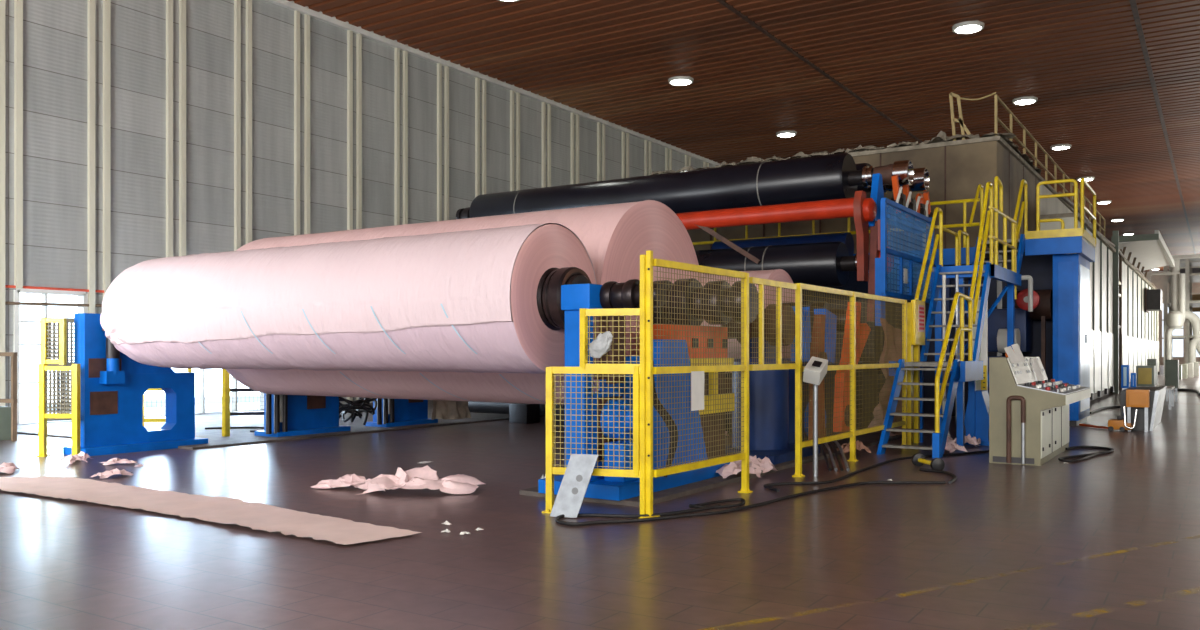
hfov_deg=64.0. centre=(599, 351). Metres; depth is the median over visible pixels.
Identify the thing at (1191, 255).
gantry
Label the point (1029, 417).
control console
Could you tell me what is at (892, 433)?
paper sheet
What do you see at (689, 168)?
scrap
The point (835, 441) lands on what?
pipe
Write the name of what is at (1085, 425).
hose
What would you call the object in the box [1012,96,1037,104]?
ceiling lamp
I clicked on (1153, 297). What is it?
vent box
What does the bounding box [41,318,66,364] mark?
fence panel
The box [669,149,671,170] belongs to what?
trim
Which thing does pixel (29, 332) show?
wall
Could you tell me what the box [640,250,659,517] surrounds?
post
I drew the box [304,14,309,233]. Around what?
trim
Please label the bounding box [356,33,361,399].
trim
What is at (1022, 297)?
hose reel
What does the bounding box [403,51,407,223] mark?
trim
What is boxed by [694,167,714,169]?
scrap
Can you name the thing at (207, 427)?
cable
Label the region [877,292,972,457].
flight
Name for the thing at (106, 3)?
trim
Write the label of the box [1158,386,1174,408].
table
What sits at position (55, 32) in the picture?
wall
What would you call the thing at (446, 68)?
trim
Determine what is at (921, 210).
lever
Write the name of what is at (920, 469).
power cable
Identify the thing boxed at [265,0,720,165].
trim
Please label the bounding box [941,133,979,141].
scrap
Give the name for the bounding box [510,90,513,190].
trim
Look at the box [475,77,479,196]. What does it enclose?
trim
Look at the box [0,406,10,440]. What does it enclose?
storage box
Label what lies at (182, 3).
trim
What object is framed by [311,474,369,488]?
crumpled paper
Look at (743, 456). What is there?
fence panel
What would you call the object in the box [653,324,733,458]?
housing
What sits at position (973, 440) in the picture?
paper scrap
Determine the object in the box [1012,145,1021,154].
scrap
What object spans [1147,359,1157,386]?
console
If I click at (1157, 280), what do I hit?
wall
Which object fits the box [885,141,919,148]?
scrap
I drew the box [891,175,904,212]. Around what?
lever
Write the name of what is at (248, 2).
trim
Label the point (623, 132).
trim
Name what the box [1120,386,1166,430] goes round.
trough
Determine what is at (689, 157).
trim
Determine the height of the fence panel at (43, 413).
1.420 m
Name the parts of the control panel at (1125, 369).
panel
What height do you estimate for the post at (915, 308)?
2.500 m
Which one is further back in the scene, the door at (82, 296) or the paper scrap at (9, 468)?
the door at (82, 296)
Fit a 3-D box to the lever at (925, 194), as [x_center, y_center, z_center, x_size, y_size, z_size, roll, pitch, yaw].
[7.349,-3.200,21.517,0.240,0.747,0.435,0,0,33]
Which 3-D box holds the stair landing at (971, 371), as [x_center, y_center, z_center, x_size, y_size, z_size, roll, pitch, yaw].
[5.754,0.875,16.402,1.230,1.450,1.400,0,0,33]
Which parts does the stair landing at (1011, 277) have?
leg, railing, leg, railing, leg, railing, railing, railing, railing, leg, railing, railing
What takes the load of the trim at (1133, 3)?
attached to the ceiling
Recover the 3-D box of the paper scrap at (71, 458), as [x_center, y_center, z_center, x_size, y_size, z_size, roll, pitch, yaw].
[-7.619,1.533,13.833,0.459,0.114,0.298,0,0,33]
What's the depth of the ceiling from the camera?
33.66 m
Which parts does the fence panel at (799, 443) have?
post, rail, rail, post, rail, post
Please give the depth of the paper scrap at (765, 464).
12.41 m
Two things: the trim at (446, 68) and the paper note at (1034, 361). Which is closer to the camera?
the paper note at (1034, 361)
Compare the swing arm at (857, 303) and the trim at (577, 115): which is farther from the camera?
the trim at (577, 115)
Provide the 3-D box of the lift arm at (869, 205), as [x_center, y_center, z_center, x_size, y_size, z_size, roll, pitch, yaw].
[5.489,-1.815,19.166,1.163,2.430,0.438,0,0,-42]
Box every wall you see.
[5,0,714,408]
[20,293,240,390]
[1143,271,1199,364]
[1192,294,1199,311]
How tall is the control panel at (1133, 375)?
1.122 m
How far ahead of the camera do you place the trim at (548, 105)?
37.34 m
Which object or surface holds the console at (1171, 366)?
on the floor
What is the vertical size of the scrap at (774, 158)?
0.239 m
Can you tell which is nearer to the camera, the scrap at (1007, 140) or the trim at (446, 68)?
the scrap at (1007, 140)
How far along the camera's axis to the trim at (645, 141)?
43.65 m
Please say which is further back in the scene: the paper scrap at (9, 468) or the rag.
the rag
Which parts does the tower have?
post, post, post, post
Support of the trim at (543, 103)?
attached to the wall at (55, 32)
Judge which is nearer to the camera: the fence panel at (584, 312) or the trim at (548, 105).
the fence panel at (584, 312)
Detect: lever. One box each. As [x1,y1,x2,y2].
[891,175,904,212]
[902,186,914,215]
[915,193,925,220]
[923,192,932,225]
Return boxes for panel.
[34,364,80,456]
[40,317,73,420]
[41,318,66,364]
[143,368,191,425]
[230,388,263,415]
[542,366,640,512]
[580,308,639,368]
[653,259,752,492]
[749,277,796,370]
[792,283,907,476]
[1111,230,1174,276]
[1121,365,1129,389]
[1131,373,1135,386]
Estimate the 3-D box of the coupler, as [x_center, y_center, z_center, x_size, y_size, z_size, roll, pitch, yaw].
[4.488,1.510,13.151,0.180,0.180,0.670,0,0,-7]
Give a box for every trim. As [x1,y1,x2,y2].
[0,0,4,406]
[14,0,22,288]
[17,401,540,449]
[88,0,94,313]
[103,0,110,296]
[166,0,172,256]
[179,0,185,255]
[234,0,240,250]
[246,0,251,243]
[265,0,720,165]
[294,11,299,234]
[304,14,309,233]
[347,30,352,403]
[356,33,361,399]
[394,48,399,224]
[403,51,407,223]
[437,63,441,220]
[444,66,448,220]
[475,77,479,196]
[482,80,485,193]
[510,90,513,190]
[516,93,519,190]
[519,432,901,506]
[542,102,545,187]
[547,104,550,186]
[570,113,573,183]
[576,114,578,183]
[597,122,600,180]
[602,124,604,180]
[622,131,624,177]
[626,133,628,177]
[644,140,646,175]
[648,141,650,174]
[665,148,667,169]
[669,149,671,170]
[685,155,687,166]
[688,156,690,165]
[698,537,1191,629]
[716,0,922,142]
[1129,0,1195,253]
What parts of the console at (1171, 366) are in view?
panel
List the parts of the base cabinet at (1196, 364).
panel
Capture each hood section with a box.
[1040,212,1115,400]
[1122,258,1159,385]
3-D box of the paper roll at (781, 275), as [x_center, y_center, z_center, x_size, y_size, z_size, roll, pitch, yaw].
[-0.284,-0.550,19.468,8.600,1.867,1.868,0,0,33]
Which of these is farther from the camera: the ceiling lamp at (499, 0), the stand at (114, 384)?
the ceiling lamp at (499, 0)
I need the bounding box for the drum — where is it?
[711,232,921,267]
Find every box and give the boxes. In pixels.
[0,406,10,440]
[803,356,827,475]
[1123,389,1149,431]
[1145,288,1161,312]
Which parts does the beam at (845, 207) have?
arm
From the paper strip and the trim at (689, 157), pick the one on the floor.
the paper strip
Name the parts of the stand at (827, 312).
stand plate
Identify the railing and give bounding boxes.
[949,92,995,140]
[994,94,1104,235]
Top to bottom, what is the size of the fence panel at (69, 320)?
2.165 m
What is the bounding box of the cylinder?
[725,359,819,464]
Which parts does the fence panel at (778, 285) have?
rail, rail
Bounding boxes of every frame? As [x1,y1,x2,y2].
[0,352,16,440]
[1110,230,1121,392]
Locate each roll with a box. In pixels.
[100,223,596,373]
[226,200,702,404]
[456,153,913,218]
[695,241,868,286]
[700,269,794,372]
[855,163,929,197]
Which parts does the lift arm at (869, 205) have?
arm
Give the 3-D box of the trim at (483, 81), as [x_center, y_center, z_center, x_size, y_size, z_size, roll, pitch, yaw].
[-4.125,-4.100,34.091,0.120,11.400,0.130,0,0,33]
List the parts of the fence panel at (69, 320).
post, rail, rail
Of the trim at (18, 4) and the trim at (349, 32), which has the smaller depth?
the trim at (18, 4)
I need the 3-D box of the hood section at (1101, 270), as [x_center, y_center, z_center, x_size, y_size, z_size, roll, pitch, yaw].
[16.361,-1.185,32.467,1.020,5.570,11.700,0,0,33]
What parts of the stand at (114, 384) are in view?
panel, panel, plate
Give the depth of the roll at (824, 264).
19.98 m
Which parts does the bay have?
motor, blue casing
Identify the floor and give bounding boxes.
[0,365,1199,629]
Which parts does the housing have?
orange casing, brown frame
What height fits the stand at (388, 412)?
1.300 m
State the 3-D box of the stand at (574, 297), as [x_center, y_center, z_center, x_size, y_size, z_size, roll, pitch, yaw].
[0.567,0.410,11.359,1.227,2.280,2.700,0,0,33]
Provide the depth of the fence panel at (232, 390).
20.22 m
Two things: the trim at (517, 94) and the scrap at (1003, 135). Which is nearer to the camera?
the scrap at (1003, 135)
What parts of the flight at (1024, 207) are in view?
handrail, handrail, handrail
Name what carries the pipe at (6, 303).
attached to the wall at (55, 32)
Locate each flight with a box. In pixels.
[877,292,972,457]
[915,182,992,361]
[968,179,1027,273]
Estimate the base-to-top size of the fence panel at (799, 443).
2.485 m
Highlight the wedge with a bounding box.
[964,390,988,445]
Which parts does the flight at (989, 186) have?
handrail, handrail, handrail, handrail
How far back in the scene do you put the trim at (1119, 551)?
7.61 m
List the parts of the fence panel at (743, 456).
rail, rail, rail, post, foot plate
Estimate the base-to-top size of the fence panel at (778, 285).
1.080 m
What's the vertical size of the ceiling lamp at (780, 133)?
0.200 m
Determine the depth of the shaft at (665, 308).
12.61 m
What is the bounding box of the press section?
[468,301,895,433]
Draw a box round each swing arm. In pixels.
[809,314,826,439]
[833,302,870,431]
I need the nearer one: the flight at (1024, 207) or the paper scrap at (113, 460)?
the paper scrap at (113, 460)
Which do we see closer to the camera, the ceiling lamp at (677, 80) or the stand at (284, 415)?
the stand at (284, 415)
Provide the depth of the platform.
20.63 m
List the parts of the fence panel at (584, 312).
rail, rail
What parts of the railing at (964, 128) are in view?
chain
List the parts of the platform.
railing, railing, railing, railing, railing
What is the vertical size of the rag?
0.684 m
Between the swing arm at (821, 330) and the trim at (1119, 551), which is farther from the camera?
the swing arm at (821, 330)
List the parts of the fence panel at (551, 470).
post, rail, rail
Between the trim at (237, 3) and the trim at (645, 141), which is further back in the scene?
the trim at (645, 141)
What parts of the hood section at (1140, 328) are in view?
panel, panel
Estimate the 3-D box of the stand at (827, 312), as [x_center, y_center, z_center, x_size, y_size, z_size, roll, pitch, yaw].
[3.548,0.425,15.862,0.550,2.250,2.700,0,0,33]
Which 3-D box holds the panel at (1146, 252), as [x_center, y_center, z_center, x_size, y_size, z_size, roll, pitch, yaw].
[27.176,-4.494,47.654,1.750,1.213,16.850,0,0,33]
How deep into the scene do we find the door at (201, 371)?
24.78 m
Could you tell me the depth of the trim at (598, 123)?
40.34 m
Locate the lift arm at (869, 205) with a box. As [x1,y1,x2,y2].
[863,198,893,321]
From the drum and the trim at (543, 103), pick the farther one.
the trim at (543, 103)
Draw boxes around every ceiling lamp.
[499,0,518,1]
[668,76,693,85]
[776,131,796,136]
[952,20,984,33]
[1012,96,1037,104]
[1050,144,1070,149]
[1076,176,1094,180]
[1096,200,1110,203]
[1111,218,1123,220]
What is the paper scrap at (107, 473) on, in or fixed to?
on the floor
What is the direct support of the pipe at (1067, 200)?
attached to the hood section at (1140, 328)
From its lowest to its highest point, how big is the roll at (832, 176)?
1.112 m
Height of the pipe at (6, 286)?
0.110 m
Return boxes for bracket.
[868,173,928,233]
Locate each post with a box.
[222,369,229,435]
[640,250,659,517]
[907,300,924,444]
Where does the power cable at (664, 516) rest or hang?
on the floor
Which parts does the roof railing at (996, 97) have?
post, post, post, post, post, post, post, post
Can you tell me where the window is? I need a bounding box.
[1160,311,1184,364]
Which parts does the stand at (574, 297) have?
stand plate, panel, drive motor, plate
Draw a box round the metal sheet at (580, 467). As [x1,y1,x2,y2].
[550,454,598,517]
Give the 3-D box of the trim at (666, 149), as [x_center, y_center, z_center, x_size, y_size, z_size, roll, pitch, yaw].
[3.143,-4.100,45.343,0.120,11.400,0.130,0,0,33]
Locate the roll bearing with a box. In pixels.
[721,304,794,358]
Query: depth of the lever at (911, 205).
20.00 m
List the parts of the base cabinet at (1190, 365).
panel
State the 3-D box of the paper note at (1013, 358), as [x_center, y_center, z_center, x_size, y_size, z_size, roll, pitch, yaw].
[5.975,0.037,13.944,0.127,0.250,0.313,0,0,43]
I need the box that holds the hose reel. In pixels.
[1016,289,1039,309]
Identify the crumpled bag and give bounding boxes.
[589,331,612,357]
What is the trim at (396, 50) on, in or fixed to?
attached to the wall at (55, 32)
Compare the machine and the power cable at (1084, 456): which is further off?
the machine
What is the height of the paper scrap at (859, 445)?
0.248 m
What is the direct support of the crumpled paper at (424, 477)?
on the floor
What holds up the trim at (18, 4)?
attached to the wall at (55, 32)
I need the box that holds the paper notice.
[691,371,704,410]
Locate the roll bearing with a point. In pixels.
(771, 317)
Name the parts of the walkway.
post, post, post, rail, post, leg, rail, post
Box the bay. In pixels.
[988,252,1055,393]
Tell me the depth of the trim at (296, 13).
27.13 m
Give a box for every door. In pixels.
[14,288,87,423]
[165,369,263,414]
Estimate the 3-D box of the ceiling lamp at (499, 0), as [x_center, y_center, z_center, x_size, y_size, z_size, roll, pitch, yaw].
[-2.517,-9.760,26.148,0.920,0.200,0.920,0,0,33]
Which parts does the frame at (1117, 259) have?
corner post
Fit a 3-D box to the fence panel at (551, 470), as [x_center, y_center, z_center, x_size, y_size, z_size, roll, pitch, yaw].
[-0.080,0.870,9.452,1.006,1.460,0.125,0,0,17]
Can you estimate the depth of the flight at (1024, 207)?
20.75 m
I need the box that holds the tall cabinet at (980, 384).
[972,300,987,389]
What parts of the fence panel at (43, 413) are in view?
post, foot plate, rail, rail, post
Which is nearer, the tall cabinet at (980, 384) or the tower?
the tall cabinet at (980, 384)
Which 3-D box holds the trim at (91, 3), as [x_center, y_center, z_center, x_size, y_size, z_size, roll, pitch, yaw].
[-11.782,-4.100,22.234,0.120,11.400,0.130,0,0,33]
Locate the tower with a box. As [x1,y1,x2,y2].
[1164,258,1199,374]
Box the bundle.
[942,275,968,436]
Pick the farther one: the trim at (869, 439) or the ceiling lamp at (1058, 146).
the ceiling lamp at (1058, 146)
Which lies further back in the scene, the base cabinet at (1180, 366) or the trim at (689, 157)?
the base cabinet at (1180, 366)
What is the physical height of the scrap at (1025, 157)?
0.198 m
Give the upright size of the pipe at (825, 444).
0.274 m
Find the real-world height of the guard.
2.500 m
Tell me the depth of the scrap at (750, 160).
26.67 m
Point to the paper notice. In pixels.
(697, 377)
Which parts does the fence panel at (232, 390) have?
rail, rail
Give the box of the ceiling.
[287,0,1199,271]
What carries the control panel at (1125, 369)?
on the floor
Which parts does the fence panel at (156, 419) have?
post, rail, rail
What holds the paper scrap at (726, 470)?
on the trim at (869, 439)
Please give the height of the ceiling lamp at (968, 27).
0.200 m
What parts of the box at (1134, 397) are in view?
leg, panel, leg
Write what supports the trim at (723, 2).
attached to the ceiling
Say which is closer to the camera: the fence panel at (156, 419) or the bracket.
the fence panel at (156, 419)
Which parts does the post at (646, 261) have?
post, post, foot plate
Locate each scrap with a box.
[0,462,20,473]
[55,454,86,463]
[75,451,92,459]
[91,468,132,478]
[100,458,137,464]
[650,171,666,174]
[677,166,693,171]
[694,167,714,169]
[715,161,736,167]
[716,463,761,477]
[730,455,777,472]
[737,157,771,164]
[760,155,782,162]
[781,152,812,159]
[800,151,829,157]
[830,148,861,153]
[837,440,871,452]
[845,145,882,152]
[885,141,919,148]
[920,131,952,144]
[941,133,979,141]
[945,439,967,452]
[946,437,956,442]
[956,434,980,445]
[971,133,1015,138]
[1003,138,1013,146]
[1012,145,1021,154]
[1020,154,1028,161]
[1026,159,1034,167]
[1032,166,1041,174]
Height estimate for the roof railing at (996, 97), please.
1.050 m
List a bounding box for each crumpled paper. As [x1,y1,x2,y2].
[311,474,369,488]
[354,465,484,494]
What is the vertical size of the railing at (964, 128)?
1.298 m
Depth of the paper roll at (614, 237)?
13.77 m
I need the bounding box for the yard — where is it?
[20,384,259,413]
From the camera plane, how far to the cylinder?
13.91 m
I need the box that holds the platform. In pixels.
[982,178,1095,261]
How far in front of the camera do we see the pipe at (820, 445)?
13.35 m
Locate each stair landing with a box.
[889,360,982,445]
[932,176,1020,436]
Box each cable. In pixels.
[205,427,263,431]
[555,481,944,525]
[689,498,745,508]
[764,450,988,491]
[919,468,956,483]
[1058,446,1113,461]
[1090,406,1119,413]
[1168,388,1199,395]
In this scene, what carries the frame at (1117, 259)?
on the floor
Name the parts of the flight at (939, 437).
handrail, handrail, handrail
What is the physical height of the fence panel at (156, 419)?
1.300 m
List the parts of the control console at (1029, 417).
instrument panel, desk plate, panel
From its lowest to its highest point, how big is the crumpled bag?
0.265 m
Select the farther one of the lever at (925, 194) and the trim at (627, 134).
the trim at (627, 134)
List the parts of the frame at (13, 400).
leg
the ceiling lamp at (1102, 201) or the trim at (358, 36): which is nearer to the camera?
the trim at (358, 36)
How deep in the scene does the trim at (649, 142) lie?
43.94 m
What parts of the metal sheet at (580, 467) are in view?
knob, knob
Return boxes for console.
[989,350,1090,465]
[1136,366,1155,386]
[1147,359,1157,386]
[1165,360,1178,401]
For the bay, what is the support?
on the floor
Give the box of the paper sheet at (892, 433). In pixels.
[868,318,913,435]
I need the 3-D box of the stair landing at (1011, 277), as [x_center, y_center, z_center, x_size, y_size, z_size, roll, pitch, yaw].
[7.562,-0.884,19.192,1.140,4.968,2.850,0,0,33]
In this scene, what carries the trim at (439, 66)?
attached to the wall at (55, 32)
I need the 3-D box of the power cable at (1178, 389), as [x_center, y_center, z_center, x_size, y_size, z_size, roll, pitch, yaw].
[22.678,1.550,37.349,1.302,0.100,5.037,0,0,33]
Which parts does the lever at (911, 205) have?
handle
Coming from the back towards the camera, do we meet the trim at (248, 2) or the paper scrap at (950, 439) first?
the trim at (248, 2)
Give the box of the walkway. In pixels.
[692,198,993,397]
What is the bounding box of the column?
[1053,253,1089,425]
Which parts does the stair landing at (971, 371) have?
leg, leg, leg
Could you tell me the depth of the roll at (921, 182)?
21.37 m
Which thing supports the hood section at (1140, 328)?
on the floor
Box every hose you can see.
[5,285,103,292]
[1079,424,1107,428]
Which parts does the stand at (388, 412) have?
stand plate, plate, panel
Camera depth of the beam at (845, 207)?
19.49 m
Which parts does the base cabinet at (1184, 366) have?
panel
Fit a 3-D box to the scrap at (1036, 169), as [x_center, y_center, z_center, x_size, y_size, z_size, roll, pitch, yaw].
[12.366,-5.258,27.614,0.605,0.164,1.368,0,0,33]
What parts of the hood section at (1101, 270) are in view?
panel, panel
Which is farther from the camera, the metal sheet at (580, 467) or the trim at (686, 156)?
the trim at (686, 156)
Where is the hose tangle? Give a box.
[338,397,376,424]
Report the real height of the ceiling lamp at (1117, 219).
0.200 m
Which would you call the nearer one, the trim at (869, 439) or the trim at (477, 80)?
the trim at (869, 439)
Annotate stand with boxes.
[63,313,207,455]
[255,393,349,436]
[364,398,437,426]
[538,284,729,500]
[782,306,842,443]
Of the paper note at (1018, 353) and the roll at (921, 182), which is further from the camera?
the roll at (921, 182)
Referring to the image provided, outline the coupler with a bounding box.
[912,453,944,469]
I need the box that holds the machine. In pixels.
[1108,416,1131,431]
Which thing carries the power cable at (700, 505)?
on the floor
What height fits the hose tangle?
0.604 m
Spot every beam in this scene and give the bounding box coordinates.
[675,191,868,281]
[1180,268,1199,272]
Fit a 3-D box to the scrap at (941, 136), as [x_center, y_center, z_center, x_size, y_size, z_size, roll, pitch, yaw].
[8.426,-5.343,23.997,0.775,0.334,0.584,0,0,33]
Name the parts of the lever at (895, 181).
handle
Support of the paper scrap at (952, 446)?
on the floor
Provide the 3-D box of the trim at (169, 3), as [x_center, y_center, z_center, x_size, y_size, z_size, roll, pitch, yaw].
[-10.716,-5.590,23.884,0.120,8.420,0.130,0,0,33]
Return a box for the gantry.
[1143,254,1199,281]
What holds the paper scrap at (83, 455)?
on the floor
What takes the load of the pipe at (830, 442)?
on the floor
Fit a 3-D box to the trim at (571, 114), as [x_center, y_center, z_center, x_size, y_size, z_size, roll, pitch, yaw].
[-1.122,-4.100,38.740,0.120,11.400,0.130,0,0,33]
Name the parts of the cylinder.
plate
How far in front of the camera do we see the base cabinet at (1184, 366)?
58.09 m
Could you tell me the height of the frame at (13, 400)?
1.600 m
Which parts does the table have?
leg, leg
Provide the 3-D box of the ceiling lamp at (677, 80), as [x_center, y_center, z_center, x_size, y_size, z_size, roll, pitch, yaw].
[2.909,-9.760,34.548,0.920,0.200,0.920,0,0,33]
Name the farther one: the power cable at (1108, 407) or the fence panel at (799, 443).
the power cable at (1108, 407)
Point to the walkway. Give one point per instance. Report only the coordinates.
(948, 254)
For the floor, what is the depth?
7.78 m
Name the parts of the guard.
red panel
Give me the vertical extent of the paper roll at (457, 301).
1.728 m
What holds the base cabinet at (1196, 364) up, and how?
on the floor
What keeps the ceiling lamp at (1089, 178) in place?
attached to the ceiling
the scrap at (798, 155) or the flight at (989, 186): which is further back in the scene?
the scrap at (798, 155)
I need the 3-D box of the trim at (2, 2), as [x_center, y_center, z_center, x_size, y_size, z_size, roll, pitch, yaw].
[-12.848,-4.100,20.583,0.120,11.400,0.130,0,0,33]
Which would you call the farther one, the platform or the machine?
the platform
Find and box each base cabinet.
[1179,365,1181,379]
[1182,364,1186,377]
[1188,363,1192,376]
[1194,362,1198,375]
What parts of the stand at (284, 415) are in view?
stand plate, plate, panel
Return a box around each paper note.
[1004,346,1018,362]
[1011,344,1024,362]
[1030,357,1043,380]
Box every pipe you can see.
[5,302,101,306]
[818,444,831,470]
[824,442,837,470]
[829,441,843,470]
[834,440,849,470]
[1057,191,1156,288]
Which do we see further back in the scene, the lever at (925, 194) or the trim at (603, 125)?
the trim at (603, 125)
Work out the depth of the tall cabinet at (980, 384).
17.89 m
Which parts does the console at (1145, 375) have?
panel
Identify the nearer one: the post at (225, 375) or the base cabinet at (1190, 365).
the post at (225, 375)
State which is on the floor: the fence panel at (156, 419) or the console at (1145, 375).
the console at (1145, 375)
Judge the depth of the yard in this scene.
35.87 m
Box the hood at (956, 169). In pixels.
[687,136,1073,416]
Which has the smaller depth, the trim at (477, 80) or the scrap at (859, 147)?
the scrap at (859, 147)
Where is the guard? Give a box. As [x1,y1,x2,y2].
[875,198,933,325]
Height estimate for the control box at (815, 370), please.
1.543 m
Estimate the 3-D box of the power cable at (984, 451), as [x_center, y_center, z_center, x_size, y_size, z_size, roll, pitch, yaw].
[3.960,1.583,13.326,0.562,0.034,6.096,0,0,43]
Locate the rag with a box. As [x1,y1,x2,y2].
[431,400,471,419]
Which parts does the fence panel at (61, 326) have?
post, rail, rail, post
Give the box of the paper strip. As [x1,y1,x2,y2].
[0,476,421,544]

